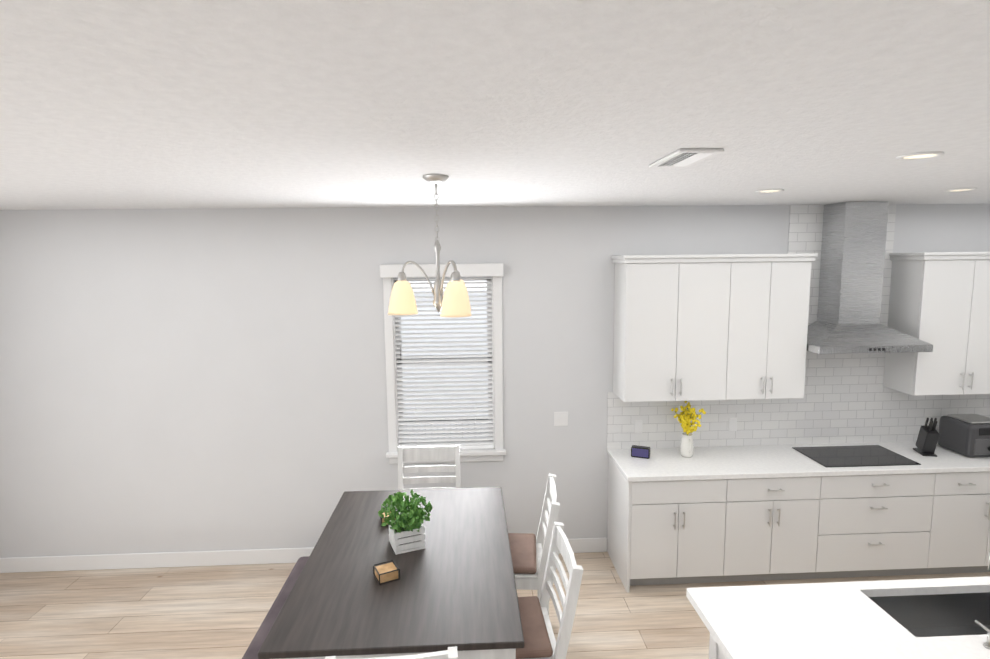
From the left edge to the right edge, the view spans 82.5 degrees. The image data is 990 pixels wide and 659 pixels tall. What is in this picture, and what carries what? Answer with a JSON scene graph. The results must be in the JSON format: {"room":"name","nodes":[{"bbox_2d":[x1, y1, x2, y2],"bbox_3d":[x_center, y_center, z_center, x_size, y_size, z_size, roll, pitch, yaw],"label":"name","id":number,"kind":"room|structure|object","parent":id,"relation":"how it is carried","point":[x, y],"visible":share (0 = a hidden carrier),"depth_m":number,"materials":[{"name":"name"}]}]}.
{"room":"dining room and kitchen","nodes":[
{"label":"dining room and kitchen","id":0,"kind":"room"},
{"bbox_2d":[0,552,989,658],"bbox_3d":[4.736,2.312,1.785,18.540,0.060,6.940,-1,7,-3],"label":"floor","id":1,"kind":"structure","parent":0,"point":[207,612],"depth_m":4.12,"materials":[{"name":"brown wood"}]},
{"bbox_2d":[242,556,308,658],"bbox_3d":[-1.006,1.861,3.014,0.460,0.660,1.380,-1,7,-3],"label":"bench","id":2,"kind":"object","parent":1,"relation":"on","point":[255,645],"visible":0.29,"depth_m":3.05,"materials":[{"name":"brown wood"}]},
{"bbox_2d":[258,487,523,658],"bbox_3d":[-0.469,1.696,3.267,1.120,0.915,1.670,-1,7,-3],"label":"dining table","id":3,"kind":"object","parent":1,"relation":"on","point":[454,585],"visible":0.98,"depth_m":2.80,"materials":[{"name":"brown wood"}]},
{"bbox_2d":[373,559,399,584],"bbox_3d":[-0.560,1.250,2.911,0.109,0.056,0.109,-4,8,-27],"label":"box","id":4,"kind":"object","parent":3,"relation":"on","point":[385,573],"visible":1,"depth_m":2.89,"materials":[{"name":"brown wood"}]},
{"bbox_2d":[380,508,396,526],"bbox_3d":[-0.660,1.175,3.533,0.109,0.056,0.109,-2,7,-15],"label":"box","id":5,"kind":"object","parent":3,"relation":"on","point":[381,520],"visible":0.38,"depth_m":3.48,"materials":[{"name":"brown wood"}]},
{"bbox_2d":[378,490,431,554],"bbox_3d":[-0.508,1.079,3.220,0.309,0.318,0.307,-1,7,-3],"label":"potted plant","id":6,"kind":"object","parent":3,"relation":"on","point":[406,530],"visible":1,"depth_m":3.17,"materials":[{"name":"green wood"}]},
{"bbox_2d":[325,646,457,658],"bbox_3d":[-0.401,1.718,2.391,0.492,1.088,0.530,-1,7,-6],"label":"dining chair","id":7,"kind":"object","parent":1,"relation":"on","point":[450,653],"visible":1,"depth_m":2.10,"materials":[{"name":"white wood"}]},
{"bbox_2d":[398,445,459,489],"bbox_3d":[-0.506,1.487,4.299,0.492,1.088,0.530,-1,7,-3],"label":"dining chair","id":8,"kind":"object","parent":1,"relation":"on","point":[419,453],"visible":0.23,"depth_m":4.46,"materials":[{"name":"white wood"}]},
{"bbox_2d":[508,474,559,597],"bbox_3d":[0.144,1.554,3.694,0.530,1.088,0.492,0,7,3],"label":"dining chair","id":9,"kind":"object","parent":1,"relation":"on","point":[529,553],"visible":0.42,"depth_m":3.56,"materials":[{"name":"white wood"}]},
{"bbox_2d":[516,522,582,658],"bbox_3d":[0.140,1.644,2.954,0.530,1.088,0.492,-1,7,-5],"label":"dining chair","id":10,"kind":"object","parent":1,"relation":"on","point":[540,642],"visible":0.71,"depth_m":2.88,"materials":[{"name":"white wood"}]},
{"bbox_2d":[607,204,989,591],"bbox_3d":[3.143,0.474,4.531,4.362,2.958,0.653,-1,7,-3],"label":"kitchen cabinets","id":11,"kind":"object","parent":1,"relation":"on","point":[802,462],"visible":0.98,"depth_m":4.40,"materials":[{"name":"white wood"}]},
{"bbox_2d":[631,445,650,458],"bbox_3d":[1.190,0.999,4.611,0.150,0.085,0.067,2,8,22],"label":"smart display","id":12,"kind":"object","parent":11,"relation":"on","point":[640,451],"visible":1,"depth_m":4.58,"materials":[{"name":"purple plastic"}]},
{"bbox_2d":[671,401,705,457],"bbox_3d":[1.564,0.818,4.607,0.223,0.438,0.322,-1,7,-3],"label":"flower vase","id":13,"kind":"object","parent":11,"relation":"on","point":[688,412],"visible":1,"depth_m":4.57,"materials":[{"name":"white ceramic"}]},
{"bbox_2d":[913,418,939,456],"bbox_3d":[3.524,0.861,4.605,0.100,0.311,0.191,1,7,12],"label":"knife block","id":14,"kind":"object","parent":11,"relation":"on","point":[927,440],"visible":1,"depth_m":4.56,"materials":[{"name":"black plastic"}]},
{"bbox_2d":[938,414,989,456],"bbox_3d":[3.930,0.869,4.613,0.340,0.285,0.385,-1,7,-3],"label":"toaster","id":15,"kind":"object","parent":11,"relation":"on","point":[967,435],"visible":1,"depth_m":4.55,"materials":[{"name":"grey metal"}]},
{"bbox_2d":[705,580,989,658],"bbox_3d":[2.377,1.776,2.482,2.670,0.884,0.810,-1,7,-3],"label":"kitchen island","id":16,"kind":"object","parent":1,"relation":"on","point":[934,618],"depth_m":2.77,"materials":[{"name":"white stone"}]},
{"bbox_2d":[686,576,989,658],"bbox_3d":[2.405,1.337,2.264,2.880,0.040,1.170,-1,7,-3],"label":"island countertop","id":17,"kind":"structure","parent":16,"relation":"on","point":[830,620],"depth_m":2.47,"materials":[{"name":"white stone"}]},
{"bbox_2d":[975,620,989,648],"bbox_3d":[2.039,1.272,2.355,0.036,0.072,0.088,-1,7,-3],"label":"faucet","id":18,"kind":"object","parent":17,"relation":"on","point":[986,644],"visible":1,"depth_m":2.33,"materials":[{"name":"silver metal"}]},
{"bbox_2d":[988,551,989,570],"bbox_3d":[2.269,1.089,2.430,0.088,0.411,0.278,-1,7,-3],"label":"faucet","id":19,"kind":"object","parent":17,"relation":"on","point":[989,562],"visible":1,"depth_m":2.55,"materials":[{"name":"silver metal"}]},
{"bbox_2d":[0,204,989,557],"bbox_3d":[0.361,0.471,4.788,10.140,2.960,0.120,-1,7,-3],"label":"wall","id":20,"kind":"structure","parent":0,"point":[192,380],"depth_m":4.61,"materials":[{"name":"grey paint"}]},
{"bbox_2d":[0,538,606,572],"bbox_3d":[4.735,2.217,1.782,18.296,0.130,6.678,-1,7,-3],"label":"baseboard","id":21,"kind":"structure","parent":20,"relation":"attached to","point":[160,560],"depth_m":4.74,"materials":[{"name":"white wood"}]},
{"bbox_2d":[383,276,505,463],"bbox_3d":[-0.418,0.299,4.695,1.000,1.640,0.172,-1,7,-3],"label":"window","id":22,"kind":"structure","parent":20,"relation":"in","point":[497,452],"depth_m":4.68,"materials":[{"name":"white wood"}]},
{"bbox_2d":[380,263,503,447],"bbox_3d":[-0.417,0.243,4.645,0.984,1.556,0.137,-1,7,-3],"label":"window shade","id":23,"kind":"object","parent":22,"relation":"attached to","point":[479,271],"visible":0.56,"depth_m":4.70,"materials":[{"name":"white plastic"}]},
{"bbox_2d":[400,281,488,438],"bbox_3d":[-0.421,0.277,4.752,0.740,1.390,0.004,-1,7,-3],"label":"window panel","id":24,"kind":"object","parent":22,"relation":"attached to","point":[445,285],"visible":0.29,"depth_m":4.74,"materials":[{"name":"clear glass"}]},
{"bbox_2d":[554,412,567,425],"bbox_3d":[0.557,0.754,4.764,0.120,0.120,0.009,-1,7,-3],"label":"switch plate","id":25,"kind":"object","parent":20,"relation":"attached to","point":[560,418],"visible":1,"depth_m":4.76,"materials":[{"name":"white plastic"}]},
{"bbox_2d":[807,201,932,353],"bbox_3d":[2.894,-0.421,4.481,0.900,1.161,0.491,-1,7,-3],"label":"range hood","id":26,"kind":"object","parent":20,"relation":"attached to","point":[851,272],"visible":0.83,"depth_m":4.44,"materials":[{"name":"silver metal"}]},
{"bbox_2d":[0,0,989,209],"bbox_3d":[4.704,-0.695,1.418,18.540,0.080,6.940,-1,7,-3],"label":"ceiling","id":27,"kind":"structure","parent":0,"point":[162,104],"depth_m":1.54,"materials":[{"name":"white paint"}]},
{"bbox_2d":[388,174,471,317],"bbox_3d":[-0.343,-0.430,2.899,0.434,0.697,0.476,-1,7,-3],"label":"chandelier","id":28,"kind":"object","parent":27,"relation":"hanging from","point":[453,302],"visible":1,"depth_m":2.87,"materials":[{"name":"silver metal"}]},
{"bbox_2d":[649,149,723,167],"bbox_3d":[0.803,-0.725,2.405,0.180,0.015,0.380,-1,7,-3],"label":"ceiling vent","id":29,"kind":"object","parent":27,"relation":"in","point":[683,157],"visible":1,"depth_m":2.36,"materials":[{"name":"white metal"}]},
{"bbox_2d":[755,189,783,192],"bbox_3d":[1.756,-0.886,3.611,0.166,0.008,0.166,-1,7,-3],"label":"recessed light","id":30,"kind":"object","parent":27,"relation":"in","point":[768,190],"visible":1,"depth_m":3.60,"materials":[{"name":"white plastic"}]},
{"bbox_2d":[896,151,943,159],"bbox_3d":[1.814,-0.740,2.412,0.166,0.008,0.166,-1,7,-3],"label":"recessed light","id":31,"kind":"object","parent":27,"relation":"in","point":[919,155],"visible":0.98,"depth_m":2.40,"materials":[{"name":"white plastic"}]},
{"bbox_2d":[944,188,976,191],"bbox_3d":[3.024,-0.907,3.671,0.166,0.008,0.166,-1,7,-3],"label":"recessed light","id":32,"kind":"object","parent":27,"relation":"in","point":[958,189],"visible":1,"depth_m":3.65,"materials":[{"name":"white plastic"}]}
]}

